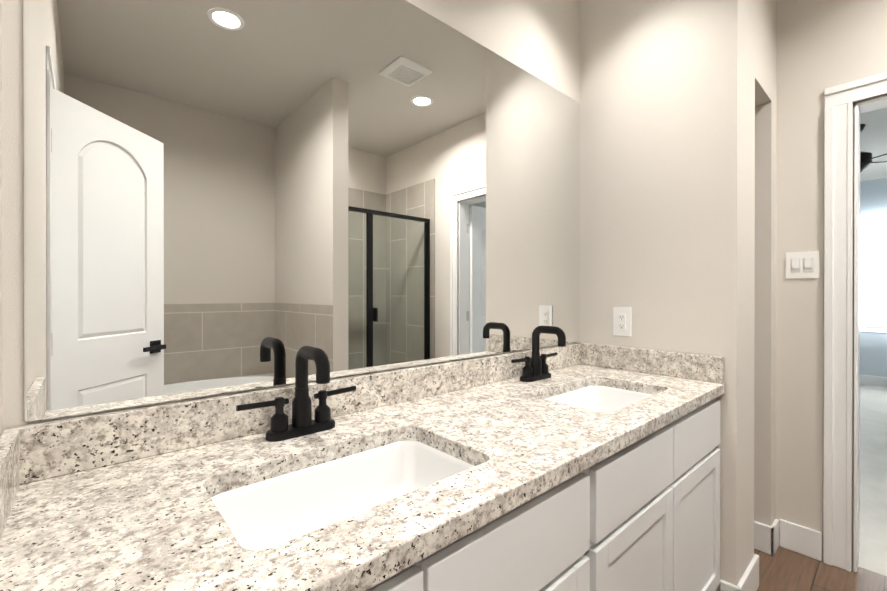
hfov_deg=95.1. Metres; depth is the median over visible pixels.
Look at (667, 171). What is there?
wall
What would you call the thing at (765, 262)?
wall
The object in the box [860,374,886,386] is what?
baseboard
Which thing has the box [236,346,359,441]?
faucet
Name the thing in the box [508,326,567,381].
faucet
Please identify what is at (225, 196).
mirror
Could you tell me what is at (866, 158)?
ceiling fan
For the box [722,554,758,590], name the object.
baseboard
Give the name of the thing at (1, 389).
wall
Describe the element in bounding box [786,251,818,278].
switch plate
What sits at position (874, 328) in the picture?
bedroom window
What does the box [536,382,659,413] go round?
sink
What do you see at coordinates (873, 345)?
wall
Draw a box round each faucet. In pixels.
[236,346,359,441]
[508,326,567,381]
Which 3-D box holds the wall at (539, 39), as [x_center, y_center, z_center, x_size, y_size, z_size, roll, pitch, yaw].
[0.126,-0.163,1.592,2.755,2.750,0.120,0,0,-41]
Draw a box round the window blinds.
[860,218,886,324]
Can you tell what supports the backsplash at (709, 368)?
attached to the wall at (667, 171)
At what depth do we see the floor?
1.95 m
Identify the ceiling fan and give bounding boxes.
[860,124,886,172]
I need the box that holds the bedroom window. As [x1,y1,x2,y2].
[860,245,886,332]
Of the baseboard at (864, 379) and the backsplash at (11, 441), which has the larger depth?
the baseboard at (864, 379)
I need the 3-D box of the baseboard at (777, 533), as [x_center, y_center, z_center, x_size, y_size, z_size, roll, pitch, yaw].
[1.334,1.145,2.142,0.049,0.130,0.653,0,0,-41]
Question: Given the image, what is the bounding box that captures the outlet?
[613,307,630,335]
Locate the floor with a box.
[754,384,886,590]
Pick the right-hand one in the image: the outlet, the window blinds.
the window blinds
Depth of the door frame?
1.80 m
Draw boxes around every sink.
[204,430,479,553]
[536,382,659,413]
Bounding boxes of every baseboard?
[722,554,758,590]
[754,521,778,555]
[774,519,821,550]
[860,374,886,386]
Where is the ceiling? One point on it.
(873, 137)
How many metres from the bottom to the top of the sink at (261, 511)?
0.167 m
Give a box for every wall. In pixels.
[0,0,2,436]
[2,0,579,431]
[580,0,754,590]
[754,0,776,525]
[776,0,886,570]
[860,178,886,376]
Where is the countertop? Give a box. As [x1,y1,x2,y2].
[0,362,724,590]
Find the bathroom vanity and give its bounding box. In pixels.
[372,399,719,590]
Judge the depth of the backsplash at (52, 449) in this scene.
0.89 m
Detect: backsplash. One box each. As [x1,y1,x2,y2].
[0,426,23,541]
[5,343,583,481]
[584,343,723,381]
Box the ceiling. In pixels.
[860,107,886,180]
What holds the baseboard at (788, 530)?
attached to the wall at (822, 45)
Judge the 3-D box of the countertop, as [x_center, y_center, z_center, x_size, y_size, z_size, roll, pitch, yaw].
[0.146,0.353,1.127,1.924,0.039,0.600,0,0,-41]
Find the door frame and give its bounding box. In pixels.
[823,72,886,571]
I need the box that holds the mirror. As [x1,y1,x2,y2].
[23,0,579,422]
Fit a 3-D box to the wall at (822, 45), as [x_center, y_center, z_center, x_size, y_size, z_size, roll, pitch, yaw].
[2.147,-0.163,1.427,0.060,2.750,3.040,0,0,-41]

